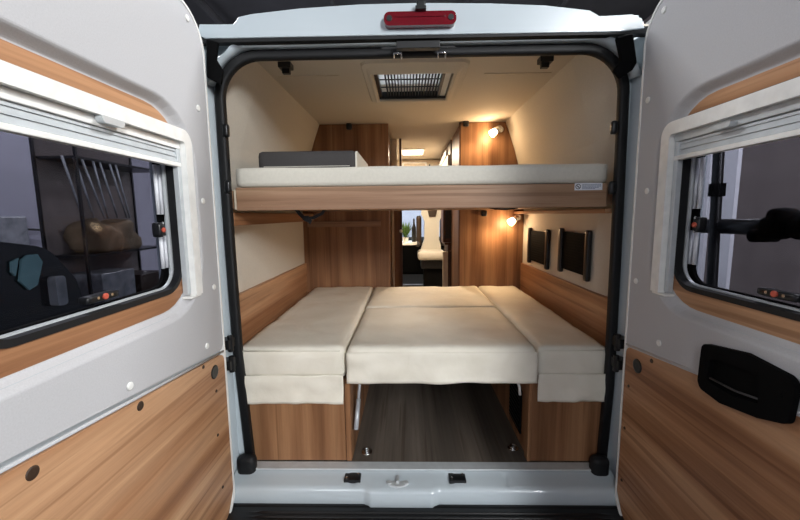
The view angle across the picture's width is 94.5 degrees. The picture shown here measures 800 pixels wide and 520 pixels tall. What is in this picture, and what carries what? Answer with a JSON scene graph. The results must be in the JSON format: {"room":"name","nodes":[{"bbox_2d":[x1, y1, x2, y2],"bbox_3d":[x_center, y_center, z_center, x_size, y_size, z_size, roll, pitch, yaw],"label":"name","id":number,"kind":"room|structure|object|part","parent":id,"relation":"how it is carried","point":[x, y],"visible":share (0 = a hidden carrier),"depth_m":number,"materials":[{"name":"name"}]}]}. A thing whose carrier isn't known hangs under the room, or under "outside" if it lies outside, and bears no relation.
{"room":"vehicle interior","nodes":[
{"label":"vehicle interior","id":0,"kind":"room"},
{"bbox_2d":[0,131,158,269],"bbox_3d":[-4.131,-1.324,3.500,0.100,5.150,20.000,0,7,1],"label":"wall","id":1,"kind":"structure","parent":0,"point":[17,188],"depth_m":4.05,"materials":[{"name":"grey paint"}]},
{"bbox_2d":[0,216,29,244],"bbox_3d":[-3.991,-0.211,3.779,0.149,0.470,0.280,0,7,1],"label":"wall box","id":2,"kind":"object","parent":1,"relation":"attached to","point":[13,229],"visible":0.49,"depth_m":3.76,"materials":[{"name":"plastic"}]},
{"bbox_2d":[226,62,319,292],"bbox_3d":[-0.710,-0.240,3.721,0.211,1.828,4.245,0,7,1],"label":"wall","id":3,"kind":"structure","parent":0,"point":[262,116],"depth_m":2.02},
{"bbox_2d":[233,213,312,225],"bbox_3d":[-0.752,-0.260,2.296,0.085,0.058,1.370,0,7,1],"label":"trim","id":4,"kind":"structure","parent":3,"relation":"attached to","point":[240,219],"depth_m":1.97,"materials":[{"name":"brown wood"}]},
{"bbox_2d":[239,263,307,344],"bbox_3d":[-0.792,0.272,2.352,0.032,0.328,1.390,0,7,1],"label":"trim","id":5,"kind":"structure","parent":3,"relation":"attached to","point":[262,304],"depth_m":2.22,"materials":[{"name":"brown wood"}]},
{"bbox_2d":[295,210,325,223],"bbox_3d":[-0.422,-0.210,1.746,0.160,0.086,0.012,0,7,1],"label":"strap","id":6,"kind":"object","parent":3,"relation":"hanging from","point":[305,218],"visible":0.87,"depth_m":1.74,"materials":[{"name":"black fabric"}]},
{"bbox_2d":[402,210,439,236],"bbox_3d":[0.271,-2.271,10.902,8.400,5.150,0.100,0,7,1],"label":"window","id":7,"kind":"structure","parent":0,"point":[408,216],"depth_m":10.98,"materials":[{"name":"glass"}]},
{"bbox_2d":[193,0,225,23],"bbox_3d":[-3.130,-3.495,2.006,0.120,0.120,17.400,0,7,1],"label":"pipe","id":8,"kind":"object","parent":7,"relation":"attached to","point":[202,4],"visible":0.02,"depth_m":5.86,"materials":[{"name":"black metal"}]},
{"bbox_2d":[327,0,335,5],"bbox_3d":[-1.131,-3.511,1.963,0.120,0.120,17.400,0,7,1],"label":"pipe","id":9,"kind":"object","parent":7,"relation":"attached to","point":[330,2],"visible":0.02,"depth_m":5.63,"materials":[{"name":"black metal"}]},
{"bbox_2d":[556,0,569,7],"bbox_3d":[2.468,-3.539,1.886,0.120,0.120,17.400,0,7,1],"label":"pipe","id":10,"kind":"object","parent":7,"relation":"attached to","point":[562,3],"visible":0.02,"depth_m":5.73,"materials":[{"name":"black metal"}]},
{"bbox_2d":[183,0,659,28],"bbox_3d":[0.091,-3.864,3.104,8.600,0.100,20.000,0,7,1],"label":"ceiling","id":11,"kind":"structure","parent":0,"point":[229,11],"depth_m":6.06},
{"bbox_2d":[257,285,588,461],"bbox_3d":[0.142,0.698,3.810,1.900,0.072,4.300,0,7,1],"label":"floor","id":12,"kind":"structure","parent":0,"point":[405,422],"depth_m":1.96,"materials":[{"name":"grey wood"}]},
{"bbox_2d":[250,372,368,460],"bbox_3d":[-0.481,0.643,2.359,0.547,0.400,1.382,0,7,1],"label":"base cabinet","id":13,"kind":"object","parent":12,"relation":"on","point":[307,431],"visible":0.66,"depth_m":1.69,"materials":[{"name":"brown wood"}]},
{"bbox_2d":[243,287,373,404],"bbox_3d":[-0.468,0.426,2.336,0.484,0.259,1.436,0,7,1],"label":"cushion","id":14,"kind":"object","parent":13,"relation":"on","point":[299,357],"visible":0.88,"depth_m":1.64,"materials":[{"name":"beige fabric"}]},
{"bbox_3d":[-0.234,0.721,1.679,0.025,0.396,0.023,0,7,1],"label":"post","id":15,"kind":"part","parent":13,"relation":"part of","materials":[{"name":"brown wood"}]},
{"bbox_2d":[303,124,391,293],"bbox_3d":[-0.426,-0.186,3.270,0.697,1.825,0.582,0,7,1],"label":"tall cabinet","id":16,"kind":"object","parent":12,"relation":"on","point":[342,248],"visible":0.59,"depth_m":2.99,"materials":[{"name":"brown wood"}]},
{"bbox_3d":[-0.449,-0.289,2.970,0.590,0.045,0.011,0,7,1],"label":"cross rail","id":17,"kind":"part","parent":16,"relation":"part of","materials":[{"name":"brown wood"}]},
{"bbox_2d":[346,123,351,129],"bbox_3d":[-0.395,-1.034,2.866,0.044,0.046,0.033,0,7,1],"label":"hook","id":18,"kind":"object","parent":16,"relation":"attached to","point":[348,125],"visible":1,"depth_m":2.85,"materials":[{"name":"black plastic"}]},
{"bbox_3d":[-0.090,-0.154,2.989,0.014,1.823,0.014,0,7,1],"label":"edge trim","id":19,"kind":"part","parent":16,"relation":"part of","materials":[{"name":"brown wood"}]},
{"bbox_2d":[362,448,371,455],"bbox_3d":[-0.157,0.908,1.760,0.052,0.012,0.052,0,7,1],"label":"ring","id":20,"kind":"object","parent":12,"relation":"on","point":[366,451],"visible":1,"depth_m":1.75,"materials":[{"name":"silver metal"}]},
{"bbox_2d":[390,139,402,286],"bbox_3d":[-0.347,-0.223,3.571,0.747,1.823,0.092,0,7,1],"label":"wall","id":21,"kind":"structure","parent":12,"relation":"on","point":[396,216],"depth_m":3.56,"materials":[{"name":"brown wood"}]},
{"bbox_3d":[-0.377,-0.884,3.512,0.700,0.495,0.030,0,7,1],"label":"panel","id":22,"kind":"part","parent":21,"relation":"part of","materials":[{"name":"beige laminate"}]},
{"bbox_3d":[-0.355,0.021,3.622,0.725,1.328,0.030,0,7,1],"label":"door panel","id":23,"kind":"part","parent":21,"relation":"part of","materials":[{"name":"brown wood"}]},
{"bbox_2d":[402,241,416,244],"bbox_3d":[-0.077,0.127,5.105,0.615,0.753,0.500,0,7,1],"label":"table","id":24,"kind":"object","parent":12,"relation":"on","point":[409,242],"visible":0.18,"depth_m":4.81,"materials":[{"name":"white plastic"}]},
{"bbox_2d":[402,222,412,242],"bbox_3d":[0.070,-0.379,4.891,0.182,0.300,0.208,-7,10,-44],"label":"potted plant","id":25,"kind":"object","parent":24,"relation":"on","point":[406,229],"visible":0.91,"depth_m":4.86,"materials":[{"name":"green plant"}]},
{"bbox_3d":[0.073,-0.265,4.904,0.084,0.070,0.082,0,7,1],"label":"pot","id":26,"kind":"part","parent":25,"relation":"part of","materials":[{"name":"white ceramic"}]},
{"bbox_2d":[412,219,415,241],"bbox_3d":[0.190,-0.405,5.035,0.060,0.315,0.058,0,7,1],"label":"bottle","id":27,"kind":"object","parent":24,"relation":"on","point":[414,226],"visible":0.97,"depth_m":5.01,"materials":[{"name":"black glass"}]},
{"bbox_2d":[415,210,443,286],"bbox_3d":[0.436,-0.140,5.204,0.450,1.248,0.520,0,7,1],"label":"swivel chair","id":28,"kind":"object","parent":12,"relation":"on","point":[430,255],"visible":0.64,"depth_m":5.17,"materials":[{"name":"beige leather"}]},
{"bbox_2d":[417,249,443,259],"bbox_3d":[0.430,-0.075,5.136,0.370,0.120,0.370,0,7,1],"label":"seat cushion","id":29,"kind":"object","parent":28,"relation":"on","point":[423,254],"depth_m":4.96,"materials":[{"name":"beige fabric"}]},
{"bbox_3d":[0.445,-0.424,5.269,0.319,0.700,0.120,0,7,1],"label":"backrest","id":30,"kind":"part","parent":28,"relation":"part of","materials":[{"name":"beige fabric"}]},
{"bbox_3d":[0.446,0.043,5.155,0.320,0.120,0.300,0,7,1],"label":"seat frame","id":31,"kind":"part","parent":28,"relation":"part of","materials":[{"name":"black plastic"}]},
{"bbox_2d":[441,241,450,286],"bbox_3d":[0.706,0.230,3.799,0.565,0.848,0.386,0,7,1],"label":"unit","id":32,"kind":"object","parent":12,"relation":"on","point":[446,268],"visible":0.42,"depth_m":3.62,"materials":[{"name":"brown laminate"}]},
{"bbox_3d":[0.445,0.295,3.654,0.049,0.758,0.040,0,7,1],"label":"panel","id":33,"kind":"part","parent":32,"relation":"part of","materials":[{"name":"beige laminate"}]},
{"bbox_2d":[441,210,451,241],"bbox_3d":[0.701,-0.467,3.685,0.560,0.558,0.245,0,7,1],"label":"base cabinet","id":34,"kind":"object","parent":32,"relation":"on","point":[446,215],"visible":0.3,"depth_m":3.59,"materials":[{"name":"brown laminate"}]},
{"bbox_3d":[0.483,-0.450,3.574,0.090,0.480,0.013,0,7,1],"label":"door","id":35,"kind":"part","parent":34,"relation":"part of","materials":[{"name":"brown wood"}]},
{"bbox_2d":[451,122,523,289],"bbox_3d":[0.733,-0.196,3.249,0.517,1.825,0.574,0,7,1],"label":"tall cabinet","id":36,"kind":"object","parent":12,"relation":"on","point":[485,250],"visible":0.56,"depth_m":2.96,"materials":[{"name":"brown wood"}]},
{"bbox_3d":[0.476,-0.159,2.977,0.014,1.823,0.014,0,7,1],"label":"edge trim","id":37,"kind":"part","parent":36,"relation":"part of","materials":[{"name":"brown laminate"}]},
{"bbox_2d":[463,121,468,126],"bbox_3d":[0.507,-1.050,2.846,0.044,0.046,0.033,0,7,1],"label":"hook","id":38,"kind":"object","parent":36,"relation":"attached to","point":[465,123],"visible":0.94,"depth_m":2.83,"materials":[{"name":"black plastic"}]},
{"bbox_2d":[481,210,486,215],"bbox_3d":[0.664,-0.369,2.925,0.044,0.046,0.033,0,7,1],"label":"hook","id":39,"kind":"object","parent":36,"relation":"attached to","point":[483,212],"visible":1,"depth_m":2.91,"materials":[{"name":"black plastic"}]},
{"bbox_2d":[489,125,503,136],"bbox_3d":[0.744,-0.985,2.832,0.156,0.100,0.079,-7,10,-43],"label":"reading lamp","id":40,"kind":"object","parent":36,"relation":"attached to","point":[493,132],"visible":1,"depth_m":2.80,"materials":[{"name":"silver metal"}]},
{"bbox_3d":[0.708,-0.964,2.805,0.064,0.067,0.062,0,7,1],"label":"bulb","id":41,"kind":"part","parent":40,"relation":"part of","materials":[{"name":"white glass"}]},
{"bbox_2d":[507,214,520,225],"bbox_3d":[0.907,-0.317,2.910,0.158,0.097,0.079,-7,10,-43],"label":"reading lamp","id":42,"kind":"object","parent":36,"relation":"attached to","point":[514,219],"visible":0.98,"depth_m":2.87,"materials":[{"name":"silver metal"}]},
{"bbox_3d":[0.870,-0.298,2.882,0.063,0.067,0.062,0,7,1],"label":"bulb","id":43,"kind":"part","parent":42,"relation":"part of","materials":[{"name":"white glass"}]},
{"bbox_2d":[507,444,518,450],"bbox_3d":[0.543,0.898,1.779,0.052,0.012,0.052,0,7,1],"label":"ring","id":44,"kind":"object","parent":12,"relation":"on","point":[512,447],"visible":1,"depth_m":1.77,"materials":[{"name":"silver metal"}]},
{"bbox_2d":[491,381,600,460],"bbox_3d":[0.758,0.633,2.333,0.385,0.400,1.382,0,7,1],"label":"base cabinet","id":45,"kind":"object","parent":12,"relation":"on","point":[545,431],"visible":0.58,"depth_m":1.66,"materials":[{"name":"brown wood"}]},
{"bbox_2d":[509,383,521,433],"bbox_3d":[0.585,0.723,1.875,0.007,0.220,0.190,0,7,1],"label":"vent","id":46,"kind":"object","parent":45,"relation":"attached to","point":[515,401],"depth_m":1.85,"materials":[{"name":"black plastic"}]},
{"bbox_3d":[0.566,0.568,1.878,0.022,0.108,0.288,0,7,1],"label":"strap handle","id":47,"kind":"part","parent":45,"relation":"part of","materials":[{"name":"white plastic"}]},
{"bbox_3d":[0.580,0.713,1.673,0.015,0.396,0.045,0,7,1],"label":"post","id":48,"kind":"part","parent":45,"relation":"part of","materials":[{"name":"brown wood"}]},
{"bbox_2d":[478,286,604,402],"bbox_3d":[0.768,0.411,2.306,0.304,0.246,1.440,0,7,1],"label":"cushion","id":49,"kind":"object","parent":45,"relation":"on","point":[571,362],"visible":0.87,"depth_m":1.61,"materials":[{"name":"beige fabric"}]},
{"bbox_3d":[0.745,0.713,1.661,0.313,0.396,0.018,0,7,1],"label":"panel","id":50,"kind":"part","parent":45,"relation":"part of","materials":[{"name":"brown wood"}]},
{"bbox_3d":[0.188,0.441,2.345,0.790,0.045,1.335,0,7,1],"label":"board","id":51,"kind":"object","parent":45,"relation":"on","visible":0},
{"bbox_2d":[354,384,360,429],"bbox_3d":[-0.197,0.647,1.759,0.022,0.253,0.184,0,7,4],"label":"support strut","id":52,"kind":"object","parent":51,"relation":"hanging from","point":[358,400],"visible":0.67,"depth_m":1.72,"materials":[{"name":"metal"}]},
{"bbox_2d":[366,286,494,308],"bbox_3d":[0.202,0.311,2.684,0.834,0.128,0.690,0,7,1],"label":"cushion","id":53,"kind":"object","parent":51,"relation":"on","point":[428,296],"visible":0.66,"depth_m":2.59,"materials":[{"name":"beige fabric"}]},
{"bbox_2d":[346,307,537,384],"bbox_3d":[0.187,0.412,1.964,0.834,0.163,0.763,0,7,1],"label":"cushion","id":54,"kind":"object","parent":51,"relation":"on","point":[423,345],"visible":1,"depth_m":1.61,"materials":[{"name":"beige fabric"}]},
{"bbox_2d":[199,0,647,519],"bbox_3d":[0.142,-0.140,4.091,1.970,2.267,6.140,0,7,1],"label":"campervan","id":55,"kind":"object","parent":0,"point":[264,490],"visible":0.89,"depth_m":1.51,"materials":[{"name":"white metal"}]},
{"bbox_2d":[0,0,234,519],"bbox_3d":[-0.777,0.165,1.031,0.139,2.020,0.915,0,7,1],"label":"door","id":56,"kind":"structure","parent":55,"relation":"attached to","point":[118,408],"depth_m":0.98,"materials":[{"name":"white paint"}]},
{"bbox_3d":[-0.736,-0.115,0.935,0.039,0.557,0.723,0,7,1],"label":"blind frame","id":57,"kind":"part","parent":56,"relation":"part of","materials":[{"name":"white plastic"}]},
{"bbox_3d":[-0.724,-0.345,0.925,0.020,0.017,0.074,0,7,1],"label":"blind handle","id":58,"kind":"part","parent":56,"relation":"part of","materials":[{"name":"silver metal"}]},
{"bbox_3d":[-0.722,0.722,1.094,0.016,0.758,0.864,0,7,1],"label":"panel","id":59,"kind":"part","parent":56,"relation":"part of","materials":[{"name":"brown wood"}]},
{"bbox_3d":[-0.206,0.952,1.617,0.072,0.016,0.050,0,7,1],"label":"striker plate","id":60,"kind":"part","parent":55,"relation":"part of","materials":[{"name":"black plastic"}]},
{"bbox_2d":[384,10,456,28],"bbox_3d":[0.073,-0.881,1.359,0.264,0.048,0.030,0,7,1],"label":"brake light","id":61,"kind":"object","parent":55,"relation":"attached to","point":[408,19],"depth_m":1.35,"materials":[{"name":"red plastic"}]},
{"bbox_3d":[0.098,1.001,1.628,1.660,0.130,0.166,0,7,1],"label":"sill","id":62,"kind":"part","parent":55,"relation":"part of","materials":[{"name":"white paint"}]},
{"bbox_3d":[0.248,0.948,1.607,0.072,0.016,0.050,0,7,1],"label":"striker plate","id":63,"kind":"part","parent":55,"relation":"part of","materials":[{"name":"black plastic"}]},
{"bbox_2d":[615,0,799,519],"bbox_3d":[0.930,0.151,0.994,0.145,2.020,0.915,0,7,1],"label":"door","id":64,"kind":"structure","parent":55,"relation":"attached to","point":[709,420],"depth_m":1.08,"materials":[{"name":"white paint"}]},
{"bbox_3d":[0.889,0.691,1.057,0.016,0.795,0.864,0,7,1],"label":"panel","id":65,"kind":"part","parent":64,"relation":"part of","materials":[{"name":"brown wood"}]},
{"bbox_3d":[0.870,-0.360,0.996,0.020,0.014,0.068,0,7,1],"label":"blind handle","id":66,"kind":"part","parent":64,"relation":"part of","materials":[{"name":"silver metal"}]},
{"bbox_3d":[0.883,-0.127,0.900,0.039,0.557,0.723,0,7,1],"label":"blind frame","id":67,"kind":"part","parent":64,"relation":"part of","materials":[{"name":"white plastic"}]},
{"bbox_3d":[0.867,0.312,0.939,0.015,0.162,0.260,0,7,1],"label":"grab handle","id":68,"kind":"part","parent":64,"relation":"part of","materials":[{"name":"black plastic"}]},
{"bbox_2d":[701,152,799,286],"bbox_3d":[1.075,0.077,1.053,0.140,1.150,0.715,0,7,1],"label":"carrier","id":69,"kind":"object","parent":64,"relation":"attached to","point":[778,224],"visible":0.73,"depth_m":1.24,"materials":[{"name":"black metal"}]},
{"bbox_2d":[258,24,648,159],"bbox_3d":[0.123,-1.170,3.601,1.860,0.030,4.265,0,7,1],"label":"ceiling","id":70,"kind":"structure","parent":0,"point":[344,98],"depth_m":2.26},
{"bbox_2d":[278,61,293,74],"bbox_3d":[-0.535,-0.898,1.734,0.060,0.045,0.050,0,7,1],"label":"clip","id":71,"kind":"object","parent":70,"relation":"attached to","point":[286,67],"visible":1,"depth_m":1.72,"materials":[{"name":"black plastic"}]},
{"bbox_2d":[402,148,424,154],"bbox_3d":[0.144,-1.211,4.147,0.250,0.020,0.330,0,7,1],"label":"recessed light","id":72,"kind":"object","parent":70,"relation":"in","point":[408,151],"visible":0.89,"depth_m":4.06,"materials":[{"name":"white plastic"}]},
{"bbox_2d":[403,150,422,154],"bbox_3d":[0.145,-1.203,4.148,0.220,0.004,0.290,0,7,1],"label":"diffuser","id":73,"kind":"object","parent":72,"relation":"attached to","point":[405,152],"depth_m":4.12,"materials":[{"name":"white plastic"}]},
{"bbox_2d":[360,58,469,103],"bbox_3d":[0.075,-0.996,2.018,0.520,0.112,0.650,0,7,1],"label":"rooflight","id":74,"kind":"object","parent":70,"relation":"attached to","point":[399,81],"visible":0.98,"depth_m":2.00,"materials":[{"name":"beige plastic"}]},
{"bbox_3d":[0.071,-0.974,2.041,0.400,0.040,0.423,0,7,1],"label":"shade rail","id":75,"kind":"part","parent":74,"relation":"part of","materials":[{"name":"black plastic"}]},
{"bbox_3d":[0.069,-1.044,2.033,0.394,0.010,0.422,0,7,1],"label":"dome glass","id":76,"kind":"part","parent":74,"relation":"part of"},
{"bbox_2d":[384,74,439,95],"bbox_3d":[0.064,-0.977,2.043,0.286,0.019,0.395,0,7,1],"label":"pleated shade","id":77,"kind":"object","parent":74,"relation":"hanging from","point":[398,92],"depth_m":2.10,"materials":[{"name":"grey fabric"}]},
{"bbox_3d":[0.251,-0.976,2.037,0.029,0.020,0.410,0,7,1],"label":"rail","id":78,"kind":"part","parent":74,"relation":"part of","materials":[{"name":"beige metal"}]},
{"bbox_2d":[278,72,551,76],"bbox_3d":[0.073,-0.944,1.883,1.390,0.004,0.009,-1,7,0],"label":"trim","id":79,"kind":"structure","parent":70,"relation":"attached to","point":[533,72],"depth_m":1.88,"materials":[{"name":"plastic"}]},
{"bbox_2d":[397,160,439,165],"bbox_3d":[0.152,-1.138,4.952,1.700,0.340,0.390,0,7,1],"label":"locker","id":80,"kind":"object","parent":70,"relation":"attached to","point":[404,162],"visible":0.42,"depth_m":4.77,"materials":[{"name":"beige laminate"}]},
{"bbox_3d":[0.189,-1.130,4.778,0.320,0.265,0.014,0,7,1],"label":"door frame","id":81,"kind":"part","parent":80,"relation":"part of","materials":[{"name":"brown wood"}]},
{"bbox_2d":[537,56,553,68],"bbox_3d":[0.666,-0.906,1.697,0.060,0.045,0.050,0,7,1],"label":"clip","id":82,"kind":"object","parent":70,"relation":"attached to","point":[544,62],"visible":0.9,"depth_m":1.69,"materials":[{"name":"black plastic"}]},
{"bbox_2d":[505,55,616,296],"bbox_3d":[0.960,-0.253,3.685,0.241,1.828,4.245,0,7,1],"label":"wall","id":83,"kind":"structure","parent":0,"point":[568,120],"depth_m":1.91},
{"bbox_2d":[438,140,451,165],"bbox_3d":[0.727,-1.012,4.074,0.515,0.390,1.140,0,7,1],"label":"locker","id":84,"kind":"object","parent":83,"relation":"attached to","point":[446,157],"visible":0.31,"depth_m":3.67,"materials":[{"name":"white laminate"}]},
{"bbox_3d":[0.481,-1.118,4.182,0.019,0.100,0.890,0,7,1],"label":"rail","id":85,"kind":"part","parent":84,"relation":"part of","materials":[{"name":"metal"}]},
{"bbox_3d":[0.480,-0.957,4.100,0.019,0.240,1.090,0,7,1],"label":"flap door","id":86,"kind":"part","parent":84,"relation":"part of","materials":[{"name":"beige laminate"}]},
{"bbox_2d":[527,228,550,269],"bbox_3d":[0.967,-0.089,2.597,0.026,0.264,0.395,0,7,1],"label":"pocket","id":87,"kind":"object","parent":83,"relation":"attached to","point":[538,243],"visible":1,"depth_m":2.56,"materials":[{"name":"black fabric"}]},
{"bbox_3d":[0.974,-0.091,2.596,0.012,0.220,0.355,0,7,1],"label":"pocket panel","id":88,"kind":"part","parent":87,"relation":"part of","materials":[{"name":"black fabric"}]},
{"bbox_2d":[514,209,611,213],"bbox_3d":[0.932,-0.292,2.258,0.085,0.020,1.370,0,7,1],"label":"trim","id":89,"kind":"structure","parent":83,"relation":"attached to","point":[578,211],"depth_m":1.95,"materials":[{"name":"brown wood"}]},
{"bbox_2d":[232,183,612,211],"bbox_3d":[0.088,-0.349,2.246,1.655,0.099,1.403,0,7,1],"label":"frame","id":90,"kind":"object","parent":89,"relation":"on","point":[520,196],"visible":0.99,"depth_m":1.55,"materials":[{"name":"brown wood"}]},
{"bbox_3d":[-0.701,-0.259,1.585,0.009,0.085,0.020,0,7,1],"label":"rail","id":91,"kind":"part","parent":90,"relation":"part of","materials":[{"name":"beige laminate"}]},
{"bbox_2d":[236,164,606,187],"bbox_3d":[0.096,-0.439,2.227,1.563,0.086,1.370,0,7,1],"label":"mattress","id":92,"kind":"object","parent":90,"relation":"on","point":[521,173],"visible":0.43,"depth_m":1.55,"materials":[{"name":"white fabric"}]},
{"bbox_2d":[259,151,367,167],"bbox_3d":[-0.432,-0.495,1.983,0.471,0.095,0.501,0,7,1],"label":"pad","id":93,"kind":"object","parent":92,"relation":"on","point":[284,159],"visible":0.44,"depth_m":1.74,"materials":[{"name":"grey fabric"}]},
{"bbox_2d":[489,208,517,209],"bbox_3d":[0.515,-0.265,1.872,0.163,0.026,0.004,0,7,1],"label":"strap","id":94,"kind":"object","parent":90,"relation":"hanging from","point":[489,208],"visible":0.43,"depth_m":1.87,"materials":[{"name":"black fabric"}]},
{"bbox_2d":[582,184,600,188],"bbox_3d":[0.794,-0.303,1.532,0.077,0.019,0.001,0,7,1],"label":"print","id":95,"kind":"object","parent":90,"relation":"attached to","point":[584,186],"depth_m":1.53},
{"bbox_2d":[520,263,607,346],"bbox_3d":[0.976,0.263,2.314,0.032,0.318,1.390,0,7,1],"label":"trim","id":96,"kind":"structure","parent":83,"relation":"attached to","point":[585,309],"depth_m":2.08,"materials":[{"name":"brown wood"}]},
{"bbox_2d":[557,228,592,281],"bbox_3d":[0.956,-0.040,2.041,0.026,0.261,0.370,0,7,1],"label":"pocket","id":97,"kind":"object","parent":83,"relation":"attached to","point":[574,249],"visible":1,"depth_m":2.01,"materials":[{"name":"black fabric"}]},
{"bbox_3d":[0.962,-0.042,2.041,0.012,0.217,0.330,0,7,1],"label":"pocket panel","id":98,"kind":"part","parent":97,"relation":"part of","materials":[{"name":"black fabric"}]},
{"bbox_2d":[643,13,799,305],"bbox_3d":[4.366,-1.391,3.318,0.100,5.150,20.000,0,7,1],"label":"wall","id":99,"kind":"structure","parent":0,"point":[770,172],"depth_m":4.38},
{"bbox_3d":[0.145,1.248,3.726,14.000,0.100,20.000,0,7,1],"label":"ground","id":100,"kind":"structure","parent":0,"visible":0},
{"bbox_2d":[0,242,84,330],"bbox_3d":[-2.805,0.838,0.433,1.650,1.570,4.036,0,7,1],"label":"car","id":101,"kind":"object","parent":100,"relation":"on","point":[35,285],"visible":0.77,"depth_m":2.00,"materials":[{"name":"black paint"}]},
{"bbox_2d":[47,276,67,305],"bbox_3d":[-1.983,0.178,2.135,0.070,0.172,0.064,0,7,1],"label":"tail lamp","id":102,"kind":"object","parent":101,"relation":"attached to","point":[57,295],"depth_m":2.11,"materials":[{"name":"plastic"}]},
{"bbox_2d":[28,137,156,305],"bbox_3d":[-2.798,-0.047,3.647,0.380,2.550,1.094,0,7,1],"label":"shelf rack","id":103,"kind":"object","parent":100,"relation":"on","point":[57,208],"visible":0.26,"depth_m":3.32,"materials":[{"name":"black metal"}]},
{"bbox_3d":[-2.979,-0.055,3.650,0.018,2.530,1.074,0,7,1],"label":"panel","id":104,"kind":"part","parent":103,"relation":"part of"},
{"bbox_3d":[-2.807,-0.905,3.543,0.339,0.020,1.052,0,7,1],"label":"shelf","id":105,"kind":"part","parent":103,"relation":"part of","materials":[{"name":"black plastic"}]},
{"bbox_2d":[60,155,130,217],"bbox_3d":[-2.689,-0.622,3.316,0.096,0.497,0.776,0,7,1],"label":"poles","id":106,"kind":"object","parent":103,"relation":"on","point":[61,156],"visible":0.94,"depth_m":3.30,"materials":[{"name":"metal"}]},
{"bbox_2d":[63,218,141,252],"bbox_3d":[-2.782,-0.244,3.498,0.468,0.315,0.541,0,7,1],"label":"canvas bag","id":107,"kind":"object","parent":103,"relation":"on","point":[110,235],"visible":0.97,"depth_m":3.27,"materials":[{"name":"brown fabric"}]},
{"bbox_2d":[72,268,135,306],"bbox_3d":[-2.804,0.253,3.495,0.330,0.299,0.400,0,7,1],"label":"storage box","id":108,"kind":"object","parent":103,"relation":"on","point":[122,280],"visible":0.46,"depth_m":3.40,"materials":[{"name":"plastic"}]},
{"bbox_3d":[-2.799,-0.091,3.642,0.339,0.020,1.052,0,7,1],"label":"shelf","id":109,"kind":"part","parent":103,"relation":"part of","materials":[{"name":"black plastic"}]},
{"bbox_2d":[134,270,158,292],"bbox_3d":[-2.795,0.240,3.932,0.330,0.219,0.330,0,7,1],"label":"storage box","id":110,"kind":"object","parent":103,"relation":"on","point":[144,279],"visible":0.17,"depth_m":3.86,"materials":[{"name":"black plastic"}]},
{"bbox_2d":[697,154,712,280],"bbox_3d":[3.543,-0.648,4.320,0.200,3.450,0.147,0,7,1],"label":"banner","id":111,"kind":"object","parent":100,"relation":"on","point":[706,203],"visible":0.07,"depth_m":4.29,"materials":[{"name":"white fabric"}]},
{"bbox_2d":[718,148,742,289],"bbox_3d":[3.537,-0.607,3.983,0.200,3.450,0.175,0,7,1],"label":"banner","id":112,"kind":"object","parent":100,"relation":"on","point":[733,158],"visible":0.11,"depth_m":3.96,"materials":[{"name":"white fabric"}]}
]}

